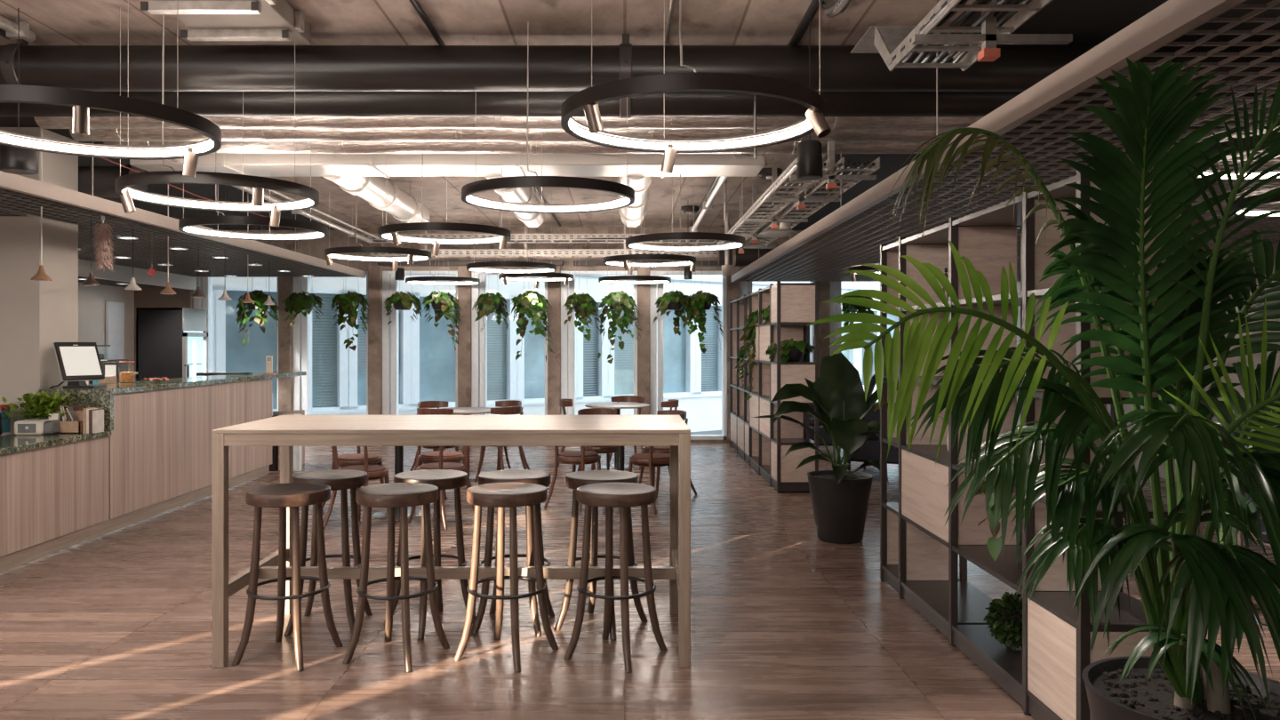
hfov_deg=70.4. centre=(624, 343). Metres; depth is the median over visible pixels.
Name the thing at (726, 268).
security camera
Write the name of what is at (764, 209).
cable tray
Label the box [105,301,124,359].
board
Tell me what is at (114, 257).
recessed light
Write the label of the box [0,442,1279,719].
floor
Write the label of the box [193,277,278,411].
window
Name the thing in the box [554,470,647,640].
bar stool
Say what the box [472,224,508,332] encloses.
pothos
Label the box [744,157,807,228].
bracket
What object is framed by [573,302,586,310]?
pot
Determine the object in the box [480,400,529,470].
bentwood chair
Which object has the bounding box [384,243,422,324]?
pothos
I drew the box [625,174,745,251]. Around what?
lamp
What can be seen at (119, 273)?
bulkhead
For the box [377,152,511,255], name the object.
lamp
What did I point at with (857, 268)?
lamp
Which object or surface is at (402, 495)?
bar stool
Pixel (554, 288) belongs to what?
column
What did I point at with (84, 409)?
book
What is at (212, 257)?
recessed light
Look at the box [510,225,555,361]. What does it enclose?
pothos
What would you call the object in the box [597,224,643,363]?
pothos
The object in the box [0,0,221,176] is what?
lamp
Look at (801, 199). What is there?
bracket
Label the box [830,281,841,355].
column
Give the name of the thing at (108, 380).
box
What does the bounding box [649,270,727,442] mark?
window
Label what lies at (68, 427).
desk organizer
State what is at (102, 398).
countertop
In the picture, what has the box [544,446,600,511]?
bentwood chair
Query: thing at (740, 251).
bracket
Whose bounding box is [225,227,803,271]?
ceiling
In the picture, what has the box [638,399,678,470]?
bentwood chair
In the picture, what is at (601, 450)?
bentwood chair
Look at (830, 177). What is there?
bracket
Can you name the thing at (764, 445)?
shelving unit
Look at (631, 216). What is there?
spiral duct
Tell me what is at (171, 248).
recessed light
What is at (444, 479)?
bar stool
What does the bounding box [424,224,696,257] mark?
hanger
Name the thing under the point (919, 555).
shelving unit
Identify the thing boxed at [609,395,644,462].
bentwood chair
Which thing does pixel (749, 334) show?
pothos
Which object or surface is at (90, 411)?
book
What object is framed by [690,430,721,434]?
ground
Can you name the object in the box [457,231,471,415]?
column
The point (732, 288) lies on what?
column
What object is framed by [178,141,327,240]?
lamp
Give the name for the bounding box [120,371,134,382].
biscuits
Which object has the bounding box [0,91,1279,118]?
insulated pipe
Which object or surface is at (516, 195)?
spiral duct
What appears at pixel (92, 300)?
wall
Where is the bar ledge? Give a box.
[195,372,252,375]
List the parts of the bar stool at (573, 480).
leg, leg, seat, leg, leg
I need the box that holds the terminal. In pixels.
[48,342,106,388]
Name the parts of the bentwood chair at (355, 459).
leg, leg, seat, leg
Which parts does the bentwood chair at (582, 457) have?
leg, leg, seat, leg, leg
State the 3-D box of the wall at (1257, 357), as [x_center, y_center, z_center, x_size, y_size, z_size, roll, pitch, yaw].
[5.980,-0.115,5.200,0.240,3.170,16.800,0,0,0]
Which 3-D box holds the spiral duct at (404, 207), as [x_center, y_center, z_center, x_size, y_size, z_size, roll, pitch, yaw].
[-2.340,-1.492,8.750,0.300,0.405,3.000,0,0,0]
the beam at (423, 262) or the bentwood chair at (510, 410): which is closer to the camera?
the bentwood chair at (510, 410)
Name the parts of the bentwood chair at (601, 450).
leg, rail, seat, leg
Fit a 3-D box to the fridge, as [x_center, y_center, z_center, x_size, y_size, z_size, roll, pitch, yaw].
[-5.604,0.520,11.284,0.652,1.900,0.632,0,0,0]
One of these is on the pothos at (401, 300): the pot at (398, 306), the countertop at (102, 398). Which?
the pot at (398, 306)
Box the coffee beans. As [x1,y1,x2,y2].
[99,353,103,359]
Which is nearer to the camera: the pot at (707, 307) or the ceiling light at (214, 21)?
the ceiling light at (214, 21)
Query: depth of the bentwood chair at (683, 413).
8.72 m
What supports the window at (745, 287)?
attached to the ceiling at (338, 238)
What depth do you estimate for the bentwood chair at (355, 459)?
7.92 m
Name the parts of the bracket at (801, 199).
post, arm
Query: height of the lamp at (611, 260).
0.932 m
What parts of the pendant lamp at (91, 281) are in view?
cord, lamp shade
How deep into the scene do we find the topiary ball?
4.01 m
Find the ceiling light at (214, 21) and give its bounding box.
[140,0,311,44]
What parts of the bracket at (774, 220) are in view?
post, arm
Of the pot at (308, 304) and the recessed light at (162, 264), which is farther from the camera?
the pot at (308, 304)
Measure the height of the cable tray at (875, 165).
0.070 m
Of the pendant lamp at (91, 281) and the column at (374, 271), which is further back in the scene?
the column at (374, 271)
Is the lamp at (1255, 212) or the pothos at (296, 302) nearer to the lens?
the lamp at (1255, 212)
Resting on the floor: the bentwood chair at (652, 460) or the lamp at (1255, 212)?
the bentwood chair at (652, 460)
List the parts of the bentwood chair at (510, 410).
leg, leg, leg, rail, leg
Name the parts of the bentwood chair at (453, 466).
leg, seat, leg, leg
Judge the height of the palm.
2.182 m
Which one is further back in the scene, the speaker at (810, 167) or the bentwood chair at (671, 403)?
the bentwood chair at (671, 403)
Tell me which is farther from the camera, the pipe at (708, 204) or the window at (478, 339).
the window at (478, 339)
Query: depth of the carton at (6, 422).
6.78 m
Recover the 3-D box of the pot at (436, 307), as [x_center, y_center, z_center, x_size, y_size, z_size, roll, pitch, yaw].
[-2.618,-0.540,12.900,0.280,0.133,0.280,0,0,0]
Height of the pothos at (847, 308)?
1.556 m
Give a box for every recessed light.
[113,256,131,258]
[117,236,138,239]
[157,263,173,265]
[169,247,188,249]
[212,256,228,258]
[248,263,262,265]
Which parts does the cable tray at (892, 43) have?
rail, rail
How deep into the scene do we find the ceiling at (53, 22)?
4.91 m
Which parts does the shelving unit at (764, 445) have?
post, panel, panel, panel, panel, post, panel, panel, panel, panel, panel, post, panel, panel, post, panel, panel, panel, panel, panel, post, panel, panel, panel, panel, panel, post, panel, panel, panel, post, panel, panel, rail, rail, rail, rail, rail, panel, panel, panel, panel, panel, post, post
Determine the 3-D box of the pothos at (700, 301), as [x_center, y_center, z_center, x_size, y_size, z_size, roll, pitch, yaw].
[1.088,-0.773,12.915,0.570,1.855,0.606,0,0,39]
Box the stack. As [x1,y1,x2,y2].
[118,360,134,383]
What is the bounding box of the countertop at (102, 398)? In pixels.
[0,371,306,455]
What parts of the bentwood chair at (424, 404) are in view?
leg, rail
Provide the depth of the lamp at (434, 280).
12.18 m
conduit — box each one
[0,15,35,41]
[0,28,10,39]
[266,189,379,239]
[408,0,560,226]
[641,0,674,224]
[688,0,823,227]
[723,164,767,222]
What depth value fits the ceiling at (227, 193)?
10.17 m
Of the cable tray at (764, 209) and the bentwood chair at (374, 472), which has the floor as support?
the bentwood chair at (374, 472)
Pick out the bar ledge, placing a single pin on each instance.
(196, 373)
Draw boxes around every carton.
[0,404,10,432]
[92,380,98,384]
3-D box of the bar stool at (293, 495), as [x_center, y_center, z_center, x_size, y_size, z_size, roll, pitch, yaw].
[-1.582,1.081,4.270,0.376,0.792,0.376,0,0,13]
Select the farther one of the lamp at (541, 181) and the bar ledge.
the bar ledge
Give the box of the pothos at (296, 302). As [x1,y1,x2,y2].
[281,228,324,327]
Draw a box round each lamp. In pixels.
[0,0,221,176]
[30,128,52,280]
[81,141,101,286]
[115,7,319,226]
[124,200,142,290]
[160,184,175,294]
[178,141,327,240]
[191,286,205,297]
[217,289,231,300]
[241,192,254,303]
[263,296,275,304]
[324,180,431,271]
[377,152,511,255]
[405,214,479,285]
[461,21,634,213]
[466,193,556,273]
[498,226,573,287]
[560,0,831,173]
[598,227,671,284]
[603,210,695,275]
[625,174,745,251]
[848,264,879,281]
[1196,127,1279,182]
[1230,191,1279,217]
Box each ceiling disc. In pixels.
[680,205,698,214]
[757,168,782,179]
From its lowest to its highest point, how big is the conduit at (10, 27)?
0.128 m
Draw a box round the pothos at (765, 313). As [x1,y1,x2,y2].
[760,304,769,325]
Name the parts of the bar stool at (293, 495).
leg, leg, seat, leg, leg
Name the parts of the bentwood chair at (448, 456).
seat, leg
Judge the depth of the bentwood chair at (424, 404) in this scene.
10.37 m
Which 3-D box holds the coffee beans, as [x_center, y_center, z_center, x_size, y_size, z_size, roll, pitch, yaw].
[-4.925,0.129,8.260,0.190,0.057,0.340,0,0,0]
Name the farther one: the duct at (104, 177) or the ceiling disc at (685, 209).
the ceiling disc at (685, 209)
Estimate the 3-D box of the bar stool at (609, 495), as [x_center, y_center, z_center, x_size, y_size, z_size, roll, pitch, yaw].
[-0.040,1.081,4.280,0.375,0.792,0.375,0,0,30]
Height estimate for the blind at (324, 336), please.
2.053 m
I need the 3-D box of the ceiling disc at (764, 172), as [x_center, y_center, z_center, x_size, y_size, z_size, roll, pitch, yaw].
[1.422,-1.655,8.900,0.240,0.090,0.240,0,0,0]
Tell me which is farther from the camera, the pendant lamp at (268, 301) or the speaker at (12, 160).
the pendant lamp at (268, 301)
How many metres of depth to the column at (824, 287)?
13.30 m
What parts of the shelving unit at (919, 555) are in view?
post, panel, panel, panel, post, panel, panel, panel, panel, panel, post, post, panel, panel, panel, panel, post, post, panel, panel, panel, panel, panel, post, post, rail, panel, rail, rail, panel, rail, panel, post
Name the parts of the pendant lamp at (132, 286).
cord, lamp shade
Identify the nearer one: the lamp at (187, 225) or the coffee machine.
the lamp at (187, 225)
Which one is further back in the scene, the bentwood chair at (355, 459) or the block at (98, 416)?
the bentwood chair at (355, 459)
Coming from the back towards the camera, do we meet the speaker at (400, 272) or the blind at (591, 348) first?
the blind at (591, 348)
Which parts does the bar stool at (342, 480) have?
leg, leg, seat, leg, leg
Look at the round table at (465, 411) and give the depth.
9.84 m
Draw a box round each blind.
[312,296,337,406]
[357,297,400,372]
[487,301,507,399]
[583,304,599,394]
[614,310,633,367]
[701,307,718,390]
[861,321,873,383]
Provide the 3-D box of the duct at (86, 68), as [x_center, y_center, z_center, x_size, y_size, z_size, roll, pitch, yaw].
[-0.500,-1.541,4.997,11.000,0.314,0.266,0,0,0]
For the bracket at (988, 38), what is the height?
0.650 m
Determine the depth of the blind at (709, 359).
22.66 m
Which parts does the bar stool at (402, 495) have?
leg, leg, seat, leg, leg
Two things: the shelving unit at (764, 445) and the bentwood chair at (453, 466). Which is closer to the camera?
the bentwood chair at (453, 466)
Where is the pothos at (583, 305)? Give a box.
[563,224,601,341]
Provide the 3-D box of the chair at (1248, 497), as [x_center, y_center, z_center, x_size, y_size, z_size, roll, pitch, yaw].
[3.542,1.040,4.755,0.481,0.859,0.424,0,0,30]
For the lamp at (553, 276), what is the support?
hanging from the ceiling at (53, 22)
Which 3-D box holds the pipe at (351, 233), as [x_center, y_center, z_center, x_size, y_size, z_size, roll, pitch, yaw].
[-3.400,-1.520,9.400,0.097,0.357,5.801,0,0,-1]
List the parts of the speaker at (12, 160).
cord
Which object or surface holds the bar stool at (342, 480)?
on the floor
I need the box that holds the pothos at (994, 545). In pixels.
[975,439,1020,561]
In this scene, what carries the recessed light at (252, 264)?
in the ceiling at (150, 250)
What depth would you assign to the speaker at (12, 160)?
4.55 m
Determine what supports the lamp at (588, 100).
hanging from the ceiling at (53, 22)
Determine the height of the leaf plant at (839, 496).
1.400 m
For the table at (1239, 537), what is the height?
0.745 m
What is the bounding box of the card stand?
[262,355,276,375]
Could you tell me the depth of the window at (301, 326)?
13.42 m
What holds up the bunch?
hanging from the ceiling at (150, 250)
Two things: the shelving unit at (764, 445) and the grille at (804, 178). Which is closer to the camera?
the grille at (804, 178)
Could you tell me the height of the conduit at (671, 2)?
0.024 m
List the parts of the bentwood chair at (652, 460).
leg, seat, leg, leg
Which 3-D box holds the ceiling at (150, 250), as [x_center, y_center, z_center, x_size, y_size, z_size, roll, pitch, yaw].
[-5.510,-0.974,6.800,3.312,0.018,12.812,0,0,0]
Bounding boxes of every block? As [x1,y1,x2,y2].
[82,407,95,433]
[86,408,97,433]
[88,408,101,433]
[92,409,103,433]
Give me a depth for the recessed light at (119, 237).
8.32 m
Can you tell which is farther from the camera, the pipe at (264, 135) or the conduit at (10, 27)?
the pipe at (264, 135)
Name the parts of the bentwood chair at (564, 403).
leg, rail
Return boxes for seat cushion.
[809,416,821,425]
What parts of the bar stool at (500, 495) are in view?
leg, leg, seat, leg, leg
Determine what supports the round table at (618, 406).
on the floor
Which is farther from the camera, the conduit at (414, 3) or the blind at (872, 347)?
the blind at (872, 347)
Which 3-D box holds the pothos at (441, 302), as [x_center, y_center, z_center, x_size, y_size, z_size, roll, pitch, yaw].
[-2.600,-0.792,12.914,0.559,1.816,0.570,0,0,19]
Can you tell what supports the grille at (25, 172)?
attached to the speaker at (12, 160)
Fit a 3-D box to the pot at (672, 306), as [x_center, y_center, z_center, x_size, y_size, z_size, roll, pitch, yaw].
[0.696,-0.540,12.900,0.280,0.133,0.280,0,0,0]
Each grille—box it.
[1,168,35,175]
[798,176,821,180]
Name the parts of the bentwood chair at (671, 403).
rail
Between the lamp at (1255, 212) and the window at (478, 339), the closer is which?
the lamp at (1255, 212)
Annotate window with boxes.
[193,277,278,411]
[212,274,898,431]
[292,270,367,415]
[382,270,457,415]
[471,271,547,415]
[560,270,637,415]
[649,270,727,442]
[739,281,814,361]
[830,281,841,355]
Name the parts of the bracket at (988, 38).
post, arm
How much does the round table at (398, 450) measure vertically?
0.742 m
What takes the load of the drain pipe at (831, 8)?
attached to the ceiling at (53, 22)
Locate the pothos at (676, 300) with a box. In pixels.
[652,224,694,335]
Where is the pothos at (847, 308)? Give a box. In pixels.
[839,286,874,326]
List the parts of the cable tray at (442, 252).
rail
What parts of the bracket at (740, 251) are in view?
post, arm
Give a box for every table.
[211,415,690,667]
[371,446,421,519]
[441,407,491,479]
[584,402,649,469]
[616,446,624,471]
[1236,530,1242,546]
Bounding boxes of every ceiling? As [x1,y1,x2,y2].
[0,0,980,227]
[0,116,344,230]
[0,187,354,276]
[78,276,165,287]
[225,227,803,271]
[736,0,1279,281]
[752,0,1279,230]
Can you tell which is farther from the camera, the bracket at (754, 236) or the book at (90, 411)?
the bracket at (754, 236)
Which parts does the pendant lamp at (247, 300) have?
cord, lamp shade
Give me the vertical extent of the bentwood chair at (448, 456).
0.814 m
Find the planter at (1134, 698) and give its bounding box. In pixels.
[1081,656,1279,719]
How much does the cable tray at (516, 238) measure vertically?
0.090 m
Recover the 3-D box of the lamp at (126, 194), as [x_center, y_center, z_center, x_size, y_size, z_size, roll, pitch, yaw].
[-2.180,-1.192,4.900,1.000,1.012,1.000,0,0,0]
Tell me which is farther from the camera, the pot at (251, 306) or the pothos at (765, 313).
the pot at (251, 306)
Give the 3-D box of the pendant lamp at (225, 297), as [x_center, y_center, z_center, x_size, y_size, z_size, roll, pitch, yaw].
[-4.150,-1.048,9.410,0.132,1.204,0.132,0,0,0]
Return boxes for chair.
[322,446,388,508]
[323,446,396,535]
[408,446,481,530]
[409,400,455,471]
[414,408,460,470]
[418,414,471,499]
[474,405,527,481]
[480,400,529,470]
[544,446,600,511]
[558,398,596,469]
[577,408,617,471]
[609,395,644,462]
[628,446,669,514]
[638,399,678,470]
[638,409,697,498]
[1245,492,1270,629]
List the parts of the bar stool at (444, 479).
leg, leg, seat, leg, leg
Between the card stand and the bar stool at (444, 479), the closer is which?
the bar stool at (444, 479)
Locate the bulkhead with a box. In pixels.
[78,258,196,289]
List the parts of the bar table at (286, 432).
leg, leg, leg, leg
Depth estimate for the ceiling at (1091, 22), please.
4.96 m
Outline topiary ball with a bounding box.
[983,591,1022,650]
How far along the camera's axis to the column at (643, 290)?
13.30 m
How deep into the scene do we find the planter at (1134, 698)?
2.62 m
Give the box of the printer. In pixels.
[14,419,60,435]
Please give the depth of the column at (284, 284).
13.30 m
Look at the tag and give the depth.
7.89 m
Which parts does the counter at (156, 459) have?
panel, panel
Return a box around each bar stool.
[232,482,343,671]
[284,469,372,636]
[343,482,449,672]
[383,469,476,639]
[454,482,558,672]
[471,469,554,636]
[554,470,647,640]
[564,482,667,672]
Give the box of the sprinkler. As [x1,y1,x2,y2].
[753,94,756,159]
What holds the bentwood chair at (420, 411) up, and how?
on the floor
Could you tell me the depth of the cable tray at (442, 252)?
12.85 m
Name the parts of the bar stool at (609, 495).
leg, leg, seat, leg, leg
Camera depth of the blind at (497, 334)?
19.18 m
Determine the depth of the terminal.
7.10 m
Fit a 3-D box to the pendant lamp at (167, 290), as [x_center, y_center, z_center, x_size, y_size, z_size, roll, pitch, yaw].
[-4.150,-1.048,8.240,0.132,1.204,0.132,0,0,0]
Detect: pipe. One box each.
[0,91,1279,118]
[33,116,983,129]
[69,128,953,142]
[103,141,940,154]
[168,158,372,243]
[685,153,740,241]
[821,0,852,17]
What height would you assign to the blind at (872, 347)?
2.053 m
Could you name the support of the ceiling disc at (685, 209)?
attached to the ceiling at (53, 22)
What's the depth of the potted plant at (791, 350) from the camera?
8.96 m
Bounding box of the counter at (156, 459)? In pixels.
[0,378,271,574]
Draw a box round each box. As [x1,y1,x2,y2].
[98,376,116,383]
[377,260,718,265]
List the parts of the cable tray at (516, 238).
rail, rail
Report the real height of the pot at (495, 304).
0.114 m
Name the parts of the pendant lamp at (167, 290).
lamp shade, cord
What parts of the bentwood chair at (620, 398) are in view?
rail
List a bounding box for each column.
[278,230,292,411]
[368,227,382,415]
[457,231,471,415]
[547,227,560,415]
[637,227,649,415]
[726,227,739,443]
[818,281,830,377]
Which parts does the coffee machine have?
hopper lid, screen frame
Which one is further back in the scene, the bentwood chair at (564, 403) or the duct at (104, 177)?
the bentwood chair at (564, 403)
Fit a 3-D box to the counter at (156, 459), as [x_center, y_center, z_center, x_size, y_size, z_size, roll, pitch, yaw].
[-4.215,0.932,7.450,0.500,1.075,5.500,0,0,0]
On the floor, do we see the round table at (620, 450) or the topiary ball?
the round table at (620, 450)
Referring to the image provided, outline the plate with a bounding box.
[137,380,169,383]
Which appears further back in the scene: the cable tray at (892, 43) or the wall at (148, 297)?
the wall at (148, 297)
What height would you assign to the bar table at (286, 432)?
1.078 m
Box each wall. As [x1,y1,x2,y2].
[78,281,134,372]
[134,288,193,381]
[1016,157,1279,489]
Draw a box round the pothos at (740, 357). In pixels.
[734,344,748,388]
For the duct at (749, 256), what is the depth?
12.19 m
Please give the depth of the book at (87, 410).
6.70 m
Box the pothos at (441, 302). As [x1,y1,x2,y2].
[421,230,462,351]
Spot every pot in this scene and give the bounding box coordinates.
[247,302,258,310]
[302,302,312,310]
[392,300,412,310]
[431,300,445,310]
[481,301,498,310]
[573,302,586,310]
[666,300,682,310]
[694,300,711,310]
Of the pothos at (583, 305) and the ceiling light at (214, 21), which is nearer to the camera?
the ceiling light at (214, 21)
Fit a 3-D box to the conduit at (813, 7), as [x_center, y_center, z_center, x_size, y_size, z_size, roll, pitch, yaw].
[0.940,-1.670,7.800,0.048,0.048,10.400,0,0,0]
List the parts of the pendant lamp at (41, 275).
lamp shade, cord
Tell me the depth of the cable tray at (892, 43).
3.60 m
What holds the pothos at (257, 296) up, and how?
hanging from the ceiling at (53, 22)
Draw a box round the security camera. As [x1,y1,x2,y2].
[721,212,732,276]
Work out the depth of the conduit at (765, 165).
8.59 m
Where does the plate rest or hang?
on the countertop at (102, 398)
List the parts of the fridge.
handle, panel, door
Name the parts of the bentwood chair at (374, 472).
leg, leg, leg, seat, leg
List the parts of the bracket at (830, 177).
post, arm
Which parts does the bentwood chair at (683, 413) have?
leg, seat, leg, rail, leg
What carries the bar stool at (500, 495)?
on the floor
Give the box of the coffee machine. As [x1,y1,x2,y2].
[85,344,128,384]
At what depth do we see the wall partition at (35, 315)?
6.97 m
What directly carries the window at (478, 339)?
attached to the ceiling at (338, 238)
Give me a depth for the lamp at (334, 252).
8.53 m
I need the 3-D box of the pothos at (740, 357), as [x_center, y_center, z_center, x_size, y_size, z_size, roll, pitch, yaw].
[1.636,0.301,11.747,0.437,0.614,0.350,0,0,0]
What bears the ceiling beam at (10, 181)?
attached to the wall partition at (35, 315)
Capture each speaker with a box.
[0,8,38,175]
[394,267,405,280]
[683,266,692,279]
[796,18,823,180]
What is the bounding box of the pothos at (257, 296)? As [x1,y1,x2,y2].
[235,226,283,345]
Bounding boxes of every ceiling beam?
[0,170,365,277]
[129,153,765,178]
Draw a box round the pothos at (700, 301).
[682,225,724,353]
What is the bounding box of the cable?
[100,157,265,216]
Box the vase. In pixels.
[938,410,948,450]
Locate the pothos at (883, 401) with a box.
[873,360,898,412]
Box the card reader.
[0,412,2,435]
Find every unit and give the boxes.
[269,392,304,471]
[729,280,818,493]
[880,169,1191,719]
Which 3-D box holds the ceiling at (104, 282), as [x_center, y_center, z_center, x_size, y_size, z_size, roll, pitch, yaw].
[-6.783,-0.820,10.350,0.766,0.040,5.712,0,0,0]
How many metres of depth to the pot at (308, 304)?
12.77 m
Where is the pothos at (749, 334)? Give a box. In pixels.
[737,309,758,399]
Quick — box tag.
[147,267,156,276]
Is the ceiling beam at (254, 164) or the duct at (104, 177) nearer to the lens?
the ceiling beam at (254, 164)
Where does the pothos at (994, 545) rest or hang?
on the shelving unit at (919, 555)
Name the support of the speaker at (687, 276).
hanging from the ceiling at (53, 22)
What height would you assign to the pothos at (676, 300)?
1.598 m
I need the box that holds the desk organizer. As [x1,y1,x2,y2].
[48,405,85,433]
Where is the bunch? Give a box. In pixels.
[91,216,114,271]
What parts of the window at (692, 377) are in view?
pane, pane, pane, pane, pane, pane, pane, window sill, pane, pane, pane, pane, pane, pane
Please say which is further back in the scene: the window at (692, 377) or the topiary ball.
the window at (692, 377)
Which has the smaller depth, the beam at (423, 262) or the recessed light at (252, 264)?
the recessed light at (252, 264)
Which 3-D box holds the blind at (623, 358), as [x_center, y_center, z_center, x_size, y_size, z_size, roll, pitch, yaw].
[0.041,-0.154,21.137,0.910,1.448,0.040,0,0,-36]
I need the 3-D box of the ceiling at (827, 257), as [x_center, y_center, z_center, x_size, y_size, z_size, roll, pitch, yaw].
[3.700,-0.891,7.300,4.210,0.012,11.410,0,0,0]
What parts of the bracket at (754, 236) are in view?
post, arm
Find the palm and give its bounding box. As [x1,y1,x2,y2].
[805,57,1279,719]
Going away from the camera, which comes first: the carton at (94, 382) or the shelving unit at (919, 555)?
the shelving unit at (919, 555)
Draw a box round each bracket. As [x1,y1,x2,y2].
[736,180,783,243]
[738,197,767,253]
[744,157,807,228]
[765,183,839,209]
[789,141,876,189]
[911,0,1072,61]
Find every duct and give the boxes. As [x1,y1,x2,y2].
[0,33,1279,91]
[78,163,147,197]
[323,176,430,223]
[484,176,544,227]
[617,176,652,227]
[717,248,773,267]
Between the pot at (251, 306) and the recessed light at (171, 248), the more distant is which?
the pot at (251, 306)
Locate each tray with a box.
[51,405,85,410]
[360,233,719,243]
[370,248,718,256]
[850,0,1052,71]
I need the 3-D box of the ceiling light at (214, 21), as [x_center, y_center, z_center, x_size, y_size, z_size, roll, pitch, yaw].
[-1.952,-1.623,3.180,0.605,0.147,3.360,0,0,0]
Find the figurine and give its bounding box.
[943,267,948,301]
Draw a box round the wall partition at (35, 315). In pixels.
[0,127,78,436]
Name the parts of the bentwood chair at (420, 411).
leg, rail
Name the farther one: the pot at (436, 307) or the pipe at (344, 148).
the pot at (436, 307)
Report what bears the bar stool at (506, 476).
on the floor
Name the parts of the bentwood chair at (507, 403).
leg, leg, rail, leg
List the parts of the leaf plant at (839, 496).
planter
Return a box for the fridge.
[136,307,207,381]
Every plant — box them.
[0,390,87,422]
[752,352,888,543]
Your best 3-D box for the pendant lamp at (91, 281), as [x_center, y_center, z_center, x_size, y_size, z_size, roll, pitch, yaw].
[-4.150,-1.048,7.050,0.132,1.204,0.132,0,0,0]
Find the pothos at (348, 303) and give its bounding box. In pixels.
[330,224,369,350]
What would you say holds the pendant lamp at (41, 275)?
hanging from the ceiling at (227, 193)
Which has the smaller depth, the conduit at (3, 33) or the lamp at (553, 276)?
the conduit at (3, 33)
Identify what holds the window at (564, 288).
attached to the ceiling at (338, 238)
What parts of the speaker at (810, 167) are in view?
cord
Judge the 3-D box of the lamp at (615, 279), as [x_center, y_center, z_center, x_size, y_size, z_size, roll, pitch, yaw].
[0.137,-1.269,12.500,1.000,0.858,1.000,0,0,0]
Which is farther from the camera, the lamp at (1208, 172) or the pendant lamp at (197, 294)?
the pendant lamp at (197, 294)
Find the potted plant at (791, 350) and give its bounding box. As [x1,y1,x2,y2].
[764,338,814,364]
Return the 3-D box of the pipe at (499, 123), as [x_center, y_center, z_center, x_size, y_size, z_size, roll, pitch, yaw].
[-0.650,-1.529,5.760,6.100,0.338,0.190,0,0,0]
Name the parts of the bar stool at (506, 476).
leg, leg, seat, leg, leg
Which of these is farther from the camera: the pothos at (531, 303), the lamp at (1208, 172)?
the pothos at (531, 303)
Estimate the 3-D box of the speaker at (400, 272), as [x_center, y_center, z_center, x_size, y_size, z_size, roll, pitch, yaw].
[-2.679,-1.224,10.800,0.116,0.951,0.116,0,0,0]
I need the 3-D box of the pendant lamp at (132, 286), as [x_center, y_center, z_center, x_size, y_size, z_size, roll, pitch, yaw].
[-4.150,-1.048,7.650,0.132,1.204,0.132,0,0,0]
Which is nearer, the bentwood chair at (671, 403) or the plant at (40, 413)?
the plant at (40, 413)
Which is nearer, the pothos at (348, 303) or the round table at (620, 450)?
the round table at (620, 450)

